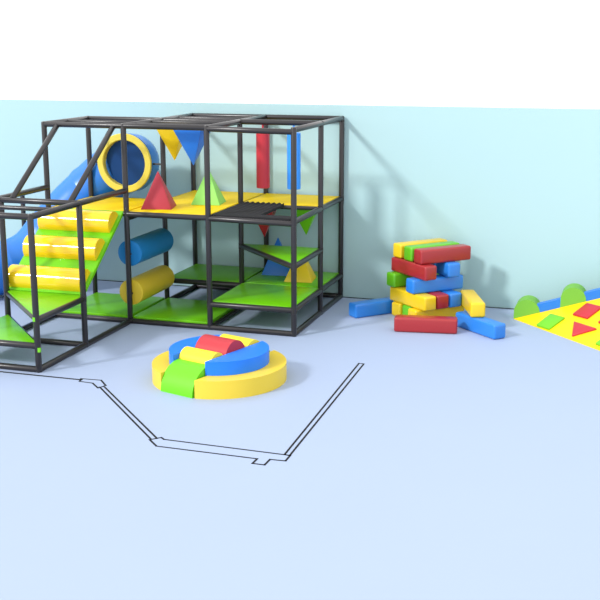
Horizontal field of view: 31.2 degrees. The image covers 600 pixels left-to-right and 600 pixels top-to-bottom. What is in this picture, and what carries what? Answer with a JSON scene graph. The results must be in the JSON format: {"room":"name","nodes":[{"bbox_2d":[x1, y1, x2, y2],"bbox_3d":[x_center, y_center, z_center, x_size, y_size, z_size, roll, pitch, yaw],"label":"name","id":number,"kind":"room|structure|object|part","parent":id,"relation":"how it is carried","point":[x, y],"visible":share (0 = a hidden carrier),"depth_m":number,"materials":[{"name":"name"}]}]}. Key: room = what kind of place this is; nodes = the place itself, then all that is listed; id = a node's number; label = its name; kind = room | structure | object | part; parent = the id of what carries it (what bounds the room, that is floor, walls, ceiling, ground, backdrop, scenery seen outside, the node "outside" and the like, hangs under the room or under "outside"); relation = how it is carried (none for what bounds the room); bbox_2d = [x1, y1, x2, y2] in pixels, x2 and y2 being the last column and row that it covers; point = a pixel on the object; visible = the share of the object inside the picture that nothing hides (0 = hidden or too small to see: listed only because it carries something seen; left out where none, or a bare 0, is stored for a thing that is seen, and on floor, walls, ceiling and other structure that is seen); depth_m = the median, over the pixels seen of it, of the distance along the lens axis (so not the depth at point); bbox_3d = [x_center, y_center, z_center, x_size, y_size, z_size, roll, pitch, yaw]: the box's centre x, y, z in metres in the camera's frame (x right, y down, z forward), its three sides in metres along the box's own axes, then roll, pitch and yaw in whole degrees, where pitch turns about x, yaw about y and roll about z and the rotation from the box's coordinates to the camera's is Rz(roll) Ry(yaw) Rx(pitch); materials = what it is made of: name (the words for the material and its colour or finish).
{"room":"indoor playground","nodes":[
{"label":"indoor playground","id":0,"kind":"room"},
{"bbox_2d":[0,280,599,599],"bbox_3d":[-2.942,2.179,7.395,30.000,0.100,20.620,4,14,17],"label":"floor","id":1,"kind":"structure","parent":0,"point":[465,464],"depth_m":9.84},
{"bbox_2d":[0,133,158,294],"bbox_3d":[-3.777,-1.344,16.606,3.304,2.531,1.653,-1,13,-4],"label":"slide","id":2,"kind":"object","parent":1,"relation":"on","point":[141,153],"visible":0.47,"depth_m":16.00,"materials":[{"name":"blue plastic"}]},
{"bbox_3d":[-2.563,-2.039,15.938,0.690,0.690,0.020,4,14,17],"label":"entrance panel","id":3,"kind":"part","parent":2,"relation":"part of","materials":[{"name":"blue"}]},
{"bbox_2d":[152,351,169,389],"bbox_3d":[-1.357,0.744,12.812,0.535,0.208,1.481,9,16,34],"label":"disc","id":4,"kind":"object","parent":1,"relation":"on","point":[160,363],"visible":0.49,"depth_m":12.29,"materials":[{"name":"yellow plastic"}]},
{"bbox_2d":[169,335,219,363],"bbox_3d":[-1.275,0.578,12.714,0.335,0.159,1.051,9,16,34],"label":"disc","id":5,"kind":"object","parent":4,"relation":"on","point":[176,348],"visible":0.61,"depth_m":12.52,"materials":[{"name":"blue plastic"}]},
{"bbox_2d":[0,113,344,372],"bbox_3d":[-1.811,-0.972,14.518,3.679,2.773,4.890,4,14,17],"label":"climbing frame","id":6,"kind":"object","parent":1,"relation":"on","point":[56,270],"visible":0.98,"depth_m":14.65,"materials":[{"name":"black metal"}]},
{"bbox_3d":[-3.823,-0.393,13.948,0.076,1.900,0.076,4,14,17],"label":"post","id":7,"kind":"part","parent":6,"relation":"part of","materials":[{"name":"black metal"}]},
{"bbox_3d":[-3.100,-0.066,12.561,0.076,1.900,0.076,4,14,17],"label":"post","id":8,"kind":"part","parent":6,"relation":"part of","materials":[{"name":"black metal"}]},
{"bbox_3d":[-3.518,-1.107,15.081,0.076,2.769,0.076,4,14,17],"label":"post","id":9,"kind":"part","parent":6,"relation":"part of","materials":[{"name":"black metal"}]},
{"bbox_3d":[-2.759,-0.317,13.625,0.076,1.900,0.076,4,14,17],"label":"post","id":10,"kind":"part","parent":6,"relation":"part of","materials":[{"name":"black metal"}]},
{"bbox_3d":[-3.146,-1.380,16.242,0.076,2.769,0.076,4,14,17],"label":"post","id":11,"kind":"part","parent":6,"relation":"part of","materials":[{"name":"black metal"}]},
{"bbox_3d":[-2.759,-1.366,15.449,1.160,0.050,1.210,4,14,17],"label":"deck panel","id":12,"kind":"part","parent":6,"relation":"part of","materials":[{"name":"yellow plastic"}]},
{"bbox_3d":[-2.759,0.079,15.790,1.144,0.060,1.194,4,14,17],"label":"deck panel","id":13,"kind":"part","parent":6,"relation":"part of","materials":[{"name":"green plastic"}]},
{"bbox_3d":[-2.372,-1.024,14.733,0.076,2.769,0.076,4,14,17],"label":"post","id":14,"kind":"part","parent":6,"relation":"part of","materials":[{"name":"black metal"}]},
{"bbox_2d":[141,171,175,209],"bbox_3d":[-1.973,-1.542,14.978,0.425,0.505,0.425,1,13,3],"label":"pyramid","id":15,"kind":"object","parent":6,"relation":"on","point":[158,197],"visible":1,"depth_m":14.86,"materials":[{"name":"red plastic"}]},
{"bbox_3d":[-2.000,-1.298,15.895,0.076,2.769,0.076,4,14,17],"label":"post","id":16,"kind":"part","parent":6,"relation":"part of","materials":[{"name":"black metal"}]},
{"bbox_2d":[157,130,181,159],"bbox_3d":[-1.776,-2.225,15.174,0.416,0.505,0.416,4,14,17],"label":"pyramid","id":17,"kind":"object","parent":6,"relation":"hanging from","point":[169,137],"visible":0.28,"depth_m":15.06,"materials":[{"name":"yellow plastic"}]},
{"bbox_3d":[-1.613,0.161,15.442,1.140,0.060,1.190,4,14,17],"label":"deck panel","id":18,"kind":"part","parent":6,"relation":"part of","materials":[{"name":"green plastic"}]},
{"bbox_2d":[174,130,209,164],"bbox_3d":[-1.447,-2.079,14.565,0.416,0.509,0.416,4,14,17],"label":"pyramid","id":19,"kind":"object","parent":6,"relation":"hanging from","point":[192,141],"visible":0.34,"depth_m":14.43,"materials":[{"name":"blue plastic"}]},
{"bbox_3d":[-1.670,-1.542,16.926,0.076,2.769,0.076,4,14,17],"label":"post","id":20,"kind":"part","parent":6,"relation":"part of","materials":[{"name":"black metal"}]},
{"bbox_3d":[-1.448,-1.406,15.617,1.160,0.050,2.320,4,14,17],"label":"deck panel","id":21,"kind":"part","parent":6,"relation":"part of","materials":[{"name":"yellow plastic"}]},
{"bbox_3d":[-1.226,-0.943,14.386,0.076,2.769,0.076,4,14,17],"label":"post","id":22,"kind":"part","parent":6,"relation":"part of","materials":[{"name":"black metal"}]},
{"bbox_2d":[191,172,225,204],"bbox_3d":[-1.310,-1.633,15.380,0.415,0.500,0.415,2,13,8],"label":"pyramid","id":23,"kind":"object","parent":6,"relation":"on","point":[217,198],"visible":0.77,"depth_m":15.27,"materials":[{"name":"green plastic"}]},
{"bbox_3d":[-1.262,-0.398,16.468,1.160,0.050,1.070,4,14,17],"label":"deck panel","id":24,"kind":"part","parent":6,"relation":"part of","materials":[{"name":"green plastic"}]},
{"bbox_3d":[-0.855,-1.216,15.547,0.076,2.769,0.076,4,14,17],"label":"post","id":25,"kind":"part","parent":6,"relation":"part of","materials":[{"name":"black metal"}]},
{"bbox_2d":[256,125,269,188],"bbox_3d":[-0.525,-2.032,15.249,0.192,0.893,0.192,4,14,17],"label":"bolster","id":26,"kind":"object","parent":6,"relation":"hanging from","point":[262,140],"visible":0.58,"depth_m":15.19,"materials":[{"name":"red plastic"}]},
{"bbox_3d":[-0.468,-0.057,15.024,1.160,0.050,1.210,4,14,17],"label":"deck panel","id":27,"kind":"part","parent":6,"relation":"part of","materials":[{"name":"green plastic"}]},
{"bbox_3d":[-0.524,-1.460,16.579,0.076,2.769,0.076,4,14,17],"label":"post","id":28,"kind":"part","parent":6,"relation":"part of","materials":[{"name":"black metal"}]},
{"bbox_2d":[259,210,276,236],"bbox_3d":[-0.530,-1.202,16.017,0.416,0.529,0.416,3,14,11],"label":"pyramid","id":29,"kind":"object","parent":6,"relation":"hanging from","point":[264,228],"visible":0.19,"depth_m":15.99,"materials":[{"name":"red plastic"}]},
{"bbox_2d":[262,238,289,275],"bbox_3d":[-0.333,-0.681,16.357,0.426,0.549,0.426,3,14,11],"label":"pyramid","id":30,"kind":"object","parent":6,"relation":"on","point":[271,268],"visible":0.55,"depth_m":16.23,"materials":[{"name":"blue plastic"}]},
{"bbox_3d":[-0.117,-0.316,16.120,1.160,0.050,1.070,4,14,17],"label":"deck panel","id":31,"kind":"part","parent":6,"relation":"part of","materials":[{"name":"green plastic"}]},
{"bbox_3d":[-0.117,-1.461,15.850,1.160,0.050,1.070,4,14,17],"label":"deck panel","id":32,"kind":"part","parent":6,"relation":"part of","materials":[{"name":"yellow plastic"}]},
{"bbox_2d":[287,126,300,189],"bbox_3d":[-0.086,-2.001,15.116,0.192,0.893,0.192,4,14,17],"label":"bolster","id":33,"kind":"object","parent":6,"relation":"hanging from","point":[298,133],"visible":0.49,"depth_m":15.07,"materials":[{"name":"blue plastic"}]},
{"bbox_3d":[-0.081,-0.861,14.038,0.076,2.769,0.076,4,14,17],"label":"post","id":34,"kind":"part","parent":6,"relation":"part of","materials":[{"name":"black metal"}]},
{"bbox_2d":[284,262,315,282],"bbox_3d":[0.005,-0.543,15.899,0.415,0.490,0.415,2,13,10],"label":"pyramid","id":35,"kind":"object","parent":6,"relation":"on","point":[305,273],"visible":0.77,"depth_m":15.78,"materials":[{"name":"yellow plastic"}]},
{"bbox_2d":[297,210,315,234],"bbox_3d":[0.091,-1.184,15.790,0.395,0.460,0.395,3,14,11],"label":"pyramid","id":36,"kind":"object","parent":6,"relation":"hanging from","point":[305,224],"visible":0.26,"depth_m":15.71,"materials":[{"name":"green plastic"}]},
{"bbox_3d":[0.291,-1.135,15.200,0.076,2.769,0.076,4,14,17],"label":"post","id":37,"kind":"part","parent":6,"relation":"part of","materials":[{"name":"black metal"}]},
{"bbox_3d":[0.621,-1.378,16.231,0.076,2.769,0.076,4,14,17],"label":"post","id":38,"kind":"part","parent":6,"relation":"part of","materials":[{"name":"black metal"}]},
{"bbox_2d":[0,363,363,464],"bbox_3d":[-2.758,0.938,12.439,6.494,0.002,3.465,4,14,17],"label":"floor marking","id":39,"kind":"object","parent":1,"relation":"on","point":[150,439],"depth_m":11.04,"materials":[{"name":"black paint"}]},
{"bbox_2d":[161,359,204,397],"bbox_3d":[-1.288,0.876,12.042,0.461,0.305,0.310,9,16,34],"label":"wedge","id":40,"kind":"object","parent":1,"relation":"on","point":[178,378],"visible":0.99,"depth_m":11.98,"materials":[{"name":"green plastic"}]},
{"bbox_2d":[179,346,222,363],"bbox_3d":[-1.119,0.767,12.265,0.461,0.415,0.270,9,16,34],"label":"arch","id":41,"kind":"object","parent":1,"relation":"on","point":[188,353],"visible":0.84,"depth_m":12.15,"materials":[{"name":"yellow plastic"}]},
{"bbox_2d":[195,334,244,354],"bbox_3d":[-0.931,0.670,12.521,0.461,0.485,0.380,9,16,34],"label":"cylinder","id":42,"kind":"object","parent":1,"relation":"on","point":[223,345],"visible":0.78,"depth_m":12.38,"materials":[{"name":"red plastic"}]},
{"bbox_2d":[219,334,258,346],"bbox_3d":[-0.734,0.639,12.805,0.461,0.415,0.300,9,16,34],"label":"arch","id":43,"kind":"object","parent":1,"relation":"on","point":[246,341],"visible":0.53,"depth_m":12.68,"materials":[{"name":"yellow plastic"}]},
{"bbox_2d":[194,350,286,399],"bbox_3d":[-0.516,0.878,12.242,0.535,0.208,1.481,9,16,34],"label":"disc","id":44,"kind":"object","parent":1,"relation":"on","point":[273,375],"visible":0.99,"depth_m":11.88,"materials":[{"name":"yellow plastic"}]},
{"bbox_2d":[205,341,268,375],"bbox_3d":[-0.604,0.685,12.260,0.351,0.159,1.066,9,16,34],"label":"disc","id":45,"kind":"object","parent":44,"relation":"on","point":[254,357],"visible":1,"depth_m":12.04,"materials":[{"name":"blue plastic"}]},
{"bbox_2d":[349,297,393,317],"bbox_3d":[1.109,0.101,15.548,0.850,0.204,0.204,-7,15,-29],"label":"block","id":46,"kind":"object","parent":1,"relation":"on","point":[380,306],"visible":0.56,"depth_m":15.40,"materials":[{"name":"blue plastic"}]},
{"bbox_2d":[392,301,403,315],"bbox_3d":[1.725,0.088,15.604,0.850,0.204,0.204,-8,16,-31],"label":"block","id":47,"kind":"object","parent":1,"relation":"on","point":[397,307],"visible":0.31,"depth_m":15.35,"materials":[{"name":"yellow plastic"}]},
{"bbox_2d":[440,290,460,306],"bbox_3d":[1.987,-0.082,15.430,0.204,0.204,0.850,-7,15,-28],"label":"block","id":48,"kind":"object","parent":47,"relation":"on","point":[454,300],"visible":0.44,"depth_m":15.07,"materials":[{"name":"blue plastic"}]},
{"bbox_2d":[402,305,412,314],"bbox_3d":[1.866,0.130,15.425,0.850,0.204,0.204,-7,15,-29],"label":"block","id":49,"kind":"object","parent":1,"relation":"on","point":[405,307],"visible":0.22,"depth_m":15.22,"materials":[{"name":"green plastic"}]},
{"bbox_2d":[390,286,435,310],"bbox_3d":[1.591,-0.028,15.203,0.204,0.204,0.850,-8,15,-30],"label":"block","id":50,"kind":"object","parent":49,"relation":"on","point":[422,301],"visible":0.91,"depth_m":15.02,"materials":[{"name":"yellow plastic"}]},
{"bbox_2d":[406,274,462,293],"bbox_3d":[1.904,-0.236,15.191,0.850,0.204,0.204,-7,15,-26],"label":"block","id":51,"kind":"object","parent":50,"relation":"on","point":[441,283],"visible":0.9,"depth_m":15.08,"materials":[{"name":"blue plastic"}]},
{"bbox_2d":[405,286,448,308],"bbox_3d":[1.792,-0.057,15.325,0.204,0.204,0.850,-7,15,-28],"label":"block","id":52,"kind":"object","parent":49,"relation":"on","point":[442,298],"visible":0.42,"depth_m":14.97,"materials":[{"name":"red plastic"}]},
{"bbox_2d":[387,271,438,286],"bbox_3d":[1.655,-0.339,15.629,0.850,0.204,0.204,-8,15,-30],"label":"block","id":53,"kind":"object","parent":52,"relation":"on","point":[394,279],"visible":0.43,"depth_m":15.40,"materials":[{"name":"green plastic"}]},
{"bbox_2d":[391,257,436,280],"bbox_3d":[1.606,-0.451,15.208,0.204,0.204,0.850,-7,15,-29],"label":"block","id":54,"kind":"object","parent":53,"relation":"on","point":[426,272],"visible":0.94,"depth_m":15.02,"materials":[{"name":"red plastic"}]},
{"bbox_2d":[393,238,446,257],"bbox_3d":[1.748,-0.754,15.601,0.850,0.204,0.204,-8,15,-29],"label":"block","id":55,"kind":"object","parent":54,"relation":"on","point":[398,248],"visible":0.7,"depth_m":15.43,"materials":[{"name":"yellow plastic"}]},
{"bbox_2d":[404,241,458,261],"bbox_3d":[1.888,-0.698,15.364,0.850,0.204,0.204,-7,15,-28],"label":"block","id":56,"kind":"object","parent":54,"relation":"on","point":[408,250],"visible":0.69,"depth_m":15.21,"materials":[{"name":"green plastic"}]},
{"bbox_2d":[414,244,470,264],"bbox_3d":[2.008,-0.645,15.139,0.850,0.204,0.204,-7,15,-26],"label":"block","id":57,"kind":"object","parent":54,"relation":"on","point":[449,253],"visible":1,"depth_m":15.03,"materials":[{"name":"red plastic"}]},
{"bbox_2d":[432,261,459,277],"bbox_3d":[1.990,-0.502,15.424,0.204,0.204,0.850,-6,15,-24],"label":"block","id":58,"kind":"object","parent":53,"relation":"on","point":[447,269],"visible":0.44,"depth_m":15.07,"materials":[{"name":"blue plastic"}]},
{"bbox_2d":[394,314,457,333],"bbox_3d":[1.707,0.328,14.585,0.850,0.204,0.204,2,13,9],"label":"block","id":59,"kind":"object","parent":1,"relation":"on","point":[402,323],"visible":1,"depth_m":14.49,"materials":[{"name":"red plastic"}]},
{"bbox_2d":[408,304,463,316],"bbox_3d":[1.925,0.184,15.194,0.850,0.204,0.204,-7,15,-28],"label":"block","id":60,"kind":"object","parent":1,"relation":"on","point":[450,311],"visible":0.37,"depth_m":15.09,"materials":[{"name":"yellow plastic"}]},
{"bbox_2d":[456,311,505,339],"bbox_3d":[2.436,0.336,14.553,0.204,0.204,0.850,-7,15,-29],"label":"block","id":61,"kind":"object","parent":1,"relation":"on","point":[487,327],"visible":0.88,"depth_m":14.38,"materials":[{"name":"blue plastic"}]},
{"bbox_2d":[460,290,484,316],"bbox_3d":[2.389,0.043,14.901,0.204,0.204,0.850,0,13,-2],"label":"block","id":62,"kind":"object","parent":61,"relation":"on","point":[473,304],"visible":0.91,"depth_m":14.61,"materials":[{"name":"yellow plastic"}]},
{"bbox_2d":[514,283,599,350],"bbox_3d":[3.639,0.153,14.194,1.768,0.725,2.221,4,14,17],"label":"ramp","id":63,"kind":"object","parent":1,"relation":"on","point":[574,316],"visible":1,"depth_m":14.85,"materials":[{"name":"yellow plastic"}]},
{"bbox_2d":[0,99,599,307],"bbox_3d":[0.084,-1.518,16.499,30.000,2.920,0.120,4,14,17],"label":"wall","id":64,"kind":"structure","parent":0,"point":[519,187],"depth_m":15.94,"materials":[{"name":"teal paint"}]},
{"bbox_2d":[97,279,513,308],"bbox_3d":[0.065,-0.089,16.771,30.000,0.012,0.012,4,14,17],"label":"baseboard","id":65,"kind":"structure","parent":64,"relation":"attached to","point":[97,279],"depth_m":16.54,"materials":[{"name":"grey"}]}
]}

